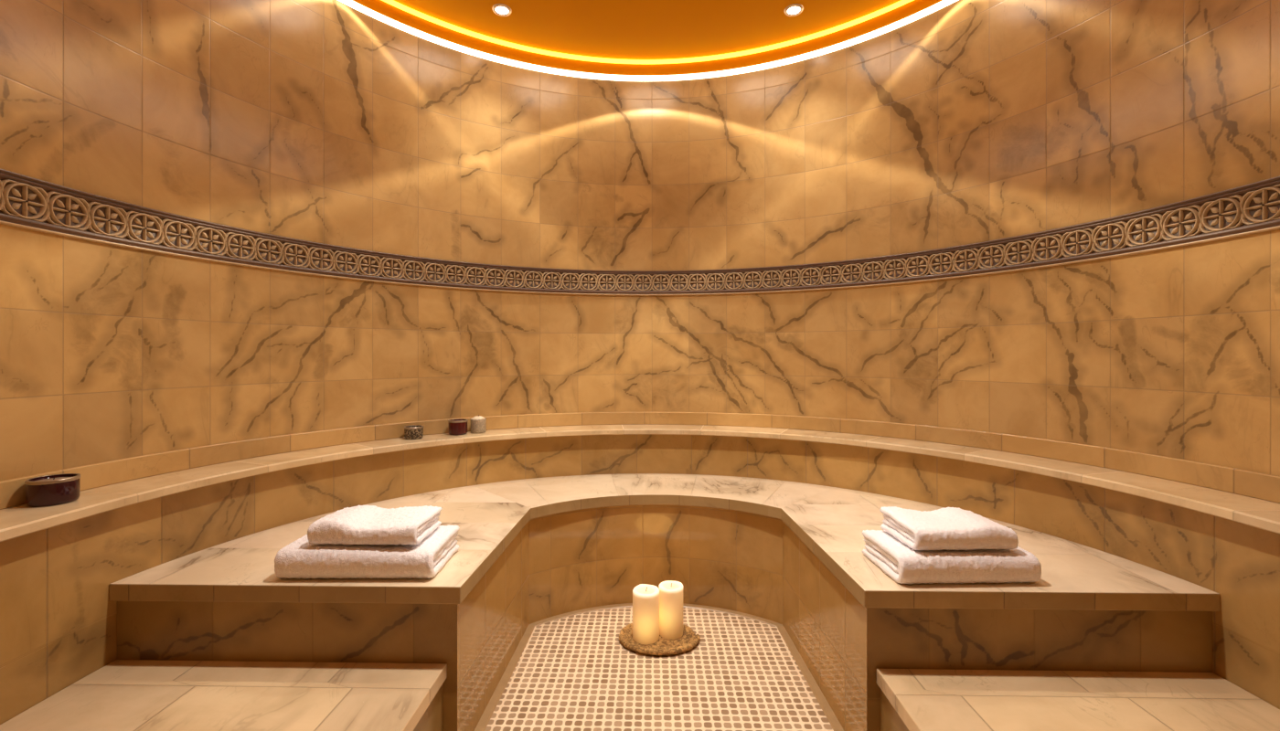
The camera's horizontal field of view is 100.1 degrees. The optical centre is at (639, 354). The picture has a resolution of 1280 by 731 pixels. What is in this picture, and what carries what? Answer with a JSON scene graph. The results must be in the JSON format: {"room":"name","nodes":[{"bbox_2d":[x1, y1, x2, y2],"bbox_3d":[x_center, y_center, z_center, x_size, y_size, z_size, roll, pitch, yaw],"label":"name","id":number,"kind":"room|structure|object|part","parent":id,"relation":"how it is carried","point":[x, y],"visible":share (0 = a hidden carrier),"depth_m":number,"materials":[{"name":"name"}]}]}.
{"room":"spa","nodes":[
{"label":"spa","id":0,"kind":"room"},
{"bbox_2d":[0,0,13,481],"bbox_3d":[-1.707,-0.505,0.550,0.050,2.141,1.750,0,0,1],"label":"wall","id":1,"kind":"structure","parent":0,"point":[6,6],"depth_m":1.41,"materials":[{"name":"stone"}]},
{"bbox_2d":[13,0,1279,479],"bbox_3d":[0.052,-0.505,2.265,3.500,2.141,1.750,0,0,1],"label":"wall","id":2,"kind":"structure","parent":0,"point":[325,122],"depth_m":2.25,"materials":[{"name":"stone"}]},
{"bbox_2d":[0,168,1279,295],"bbox_3d":[0.035,-0.411,1.370,3.400,0.141,3.440,0,0,1],"label":"trim","id":3,"kind":"structure","parent":2,"relation":"attached to","point":[26,202],"depth_m":2.11,"materials":[{"name":"brown tile"}]},
{"bbox_2d":[0,412,1279,510],"bbox_3d":[0.034,0.366,1.367,3.399,0.072,3.446,0,0,1],"label":"ledge","id":4,"kind":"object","parent":2,"relation":"attached to","point":[1264,486],"depth_m":2.13,"materials":[{"name":"stone"}]},
{"bbox_2d":[352,0,942,75],"bbox_3d":[0.035,-1.652,1.388,3.480,0.090,3.485,0,0,1],"label":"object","id":5,"kind":"structure","parent":2,"relation":"attached to","point":[379,6],"depth_m":2.89,"materials":[{"name":"orange paint"}]},
{"bbox_2d":[338,0,958,81],"bbox_3d":[0.035,-1.593,1.383,3.460,0.028,3.475,0,0,1],"label":"ceiling trim","id":6,"kind":"structure","parent":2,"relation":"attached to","point":[944,3],"depth_m":2.85,"materials":[{"name":"beige"}]},
{"bbox_2d":[393,0,901,59],"bbox_3d":[0.035,-1.727,1.368,3.480,0.060,3.524,0,0,1],"label":"ceiling","id":7,"kind":"structure","parent":0,"point":[619,29],"depth_m":2.74,"materials":[{"name":"orange paint"}]},
{"bbox_2d":[491,3,511,16],"bbox_3d":[-0.679,-1.694,2.638,0.094,0.007,0.094,0,0,1],"label":"recessed light","id":8,"kind":"object","parent":7,"relation":"in","point":[500,9],"visible":1,"depth_m":2.63,"materials":[{"name":"silver metal"}]},
{"bbox_2d":[381,0,913,63],"bbox_3d":[0.034,-1.683,1.366,3.392,0.021,3.441,0,0,1],"label":"recessed light","id":9,"kind":"object","parent":7,"relation":"in","point":[390,2],"visible":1,"depth_m":2.90,"materials":[{"name":"orange"}]},
{"bbox_2d":[783,3,803,16],"bbox_3d":[0.757,-1.694,2.638,0.094,0.007,0.094,0,0,1],"label":"recessed light","id":10,"kind":"object","parent":7,"relation":"in","point":[794,9],"visible":1,"depth_m":2.63,"materials":[{"name":"silver metal"}]},
{"bbox_2d":[484,607,833,730],"bbox_3d":[0.035,1.190,1.375,3.440,0.050,3.469,0,0,1],"label":"floor","id":11,"kind":"structure","parent":0,"point":[574,673],"depth_m":1.90,"materials":[{"name":"tile"}]},
{"bbox_2d":[0,660,446,730],"bbox_3d":[-1.034,1.020,1.256,0.962,0.289,0.549,0,0,1],"label":"marble step","id":12,"kind":"structure","parent":11,"relation":"on","point":[122,695],"depth_m":1.38,"materials":[{"name":"beige stone"}]},
{"bbox_3d":[-1.040,1.042,1.262,0.950,0.247,0.537,0,0,1],"label":"riser panel","id":13,"kind":"part","parent":12,"relation":"part of","materials":[{"name":"stone"}]},
{"bbox_2d":[0,424,1279,725],"bbox_3d":[0.034,0.783,1.367,3.398,0.763,3.446,0,0,1],"label":"wall","id":14,"kind":"structure","parent":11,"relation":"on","point":[58,564],"depth_m":1.79,"materials":[{"name":"beige stone"}]},
{"bbox_2d":[24,473,81,507],"bbox_3d":[-1.592,0.367,1.455,0.103,0.068,0.103,0,0,1],"label":"candle holder","id":15,"kind":"object","parent":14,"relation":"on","point":[63,488],"visible":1,"depth_m":1.43,"materials":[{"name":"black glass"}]},
{"bbox_2d":[404,425,423,439],"bbox_3d":[-1.082,0.372,2.563,0.087,0.058,0.087,0,0,1],"label":"candle holder","id":16,"kind":"object","parent":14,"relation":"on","point":[413,432],"visible":1,"depth_m":2.53,"materials":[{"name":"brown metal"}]},
{"bbox_2d":[448,418,468,435],"bbox_3d":[-0.917,0.365,2.701,0.094,0.072,0.094,0,0,1],"label":"candle holder","id":17,"kind":"object","parent":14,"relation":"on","point":[457,426],"visible":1,"depth_m":2.66,"materials":[{"name":"red glass"}]},
{"bbox_2d":[470,415,486,433],"bbox_3d":[-0.832,0.356,2.761,0.076,0.091,0.076,0,0,1],"label":"candle holder","id":18,"kind":"object","parent":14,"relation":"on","point":[478,423],"visible":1,"depth_m":2.73,"materials":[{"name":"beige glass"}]},
{"bbox_2d":[474,603,843,730],"bbox_3d":[0.057,1.164,1.501,1.224,0.006,2.023,0,0,1],"label":"trim","id":19,"kind":"structure","parent":11,"relation":"on","point":[496,698],"depth_m":2.05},
{"bbox_2d":[618,623,700,655],"bbox_3d":[0.079,1.151,2.187,0.331,0.027,0.260,0,0,1],"label":"woven mat","id":20,"kind":"object","parent":11,"relation":"on","point":[688,640],"visible":0.41,"depth_m":2.12,"materials":[{"name":"brown wicker"}]},
{"bbox_2d":[632,584,659,645],"bbox_3d":[0.024,1.042,2.163,0.107,0.206,0.107,0,0,1],"label":"pillar candle","id":21,"kind":"object","parent":20,"relation":"on","point":[645,598],"visible":1,"depth_m":2.12,"materials":[{"name":"wax"}]},
{"bbox_2d":[658,580,682,639],"bbox_3d":[0.127,1.040,2.197,0.101,0.208,0.101,0,0,1],"label":"pillar candle","id":22,"kind":"object","parent":20,"relation":"on","point":[670,592],"visible":1,"depth_m":2.15,"materials":[{"name":"wax"}]},
{"bbox_2d":[109,473,1220,730],"bbox_3d":[0.051,0.908,2.214,3.089,0.514,1.448,0,0,1],"label":"bench","id":23,"kind":"object","parent":11,"relation":"on","point":[788,554],"visible":0.65,"depth_m":1.62,"materials":[{"name":"beige stone"}]},
{"bbox_3d":[-1.011,0.933,1.541,0.986,0.465,0.020,0,0,1],"label":"panel","id":24,"kind":"part","parent":23,"relation":"part of","materials":[{"name":"stone"}]},
{"bbox_2d":[274,525,459,578],"bbox_3d":[-0.824,0.606,1.653,0.459,0.090,0.248,0,0,0],"label":"folded towel","id":25,"kind":"object","parent":23,"relation":"on","point":[300,559],"visible":0.77,"depth_m":1.54,"materials":[{"name":"white fabric"}]},
{"bbox_2d":[307,505,442,545],"bbox_3d":[-0.808,0.521,1.654,0.326,0.075,0.202,0,0,1],"label":"folded towel","id":26,"kind":"object","parent":25,"relation":"on","point":[359,525],"visible":1,"depth_m":1.57,"materials":[{"name":"white fabric"}]},
{"bbox_3d":[0.068,0.933,2.020,1.193,0.465,1.020,0,0,1],"label":"recess panel","id":27,"kind":"part","parent":23,"relation":"part of","materials":[{"name":"stone"}]},
{"bbox_3d":[0.051,0.676,2.214,3.089,0.049,1.448,0,0,1],"label":"seat","id":28,"kind":"part","parent":23,"relation":"part of","materials":[{"name":"stone"}]},
{"bbox_2d":[861,530,1041,584],"bbox_3d":[0.926,0.607,1.624,0.410,0.087,0.253,0,0,-2],"label":"folded towel","id":29,"kind":"object","parent":23,"relation":"on","point":[904,565],"visible":0.75,"depth_m":1.51,"materials":[{"name":"white fabric"}]},
{"bbox_2d":[879,506,1018,551],"bbox_3d":[0.927,0.524,1.627,0.306,0.075,0.215,0,0,-2],"label":"folded towel","id":30,"kind":"object","parent":29,"relation":"on","point":[948,528],"visible":1,"depth_m":1.55,"materials":[{"name":"white fabric"}]},
{"bbox_3d":[1.107,0.933,1.499,0.945,0.465,0.020,0,0,1],"label":"panel","id":31,"kind":"part","parent":23,"relation":"part of","materials":[{"name":"stone"}]},
{"bbox_2d":[876,669,1279,730],"bbox_3d":[1.116,1.020,1.213,0.924,0.289,0.549,0,0,1],"label":"marble step","id":32,"kind":"structure","parent":11,"relation":"on","point":[911,699],"depth_m":1.36,"materials":[{"name":"beige stone"}]},
{"bbox_3d":[1.122,1.042,1.219,0.912,0.247,0.537,0,0,1],"label":"riser panel","id":33,"kind":"part","parent":32,"relation":"part of","materials":[{"name":"stone"}]}
]}

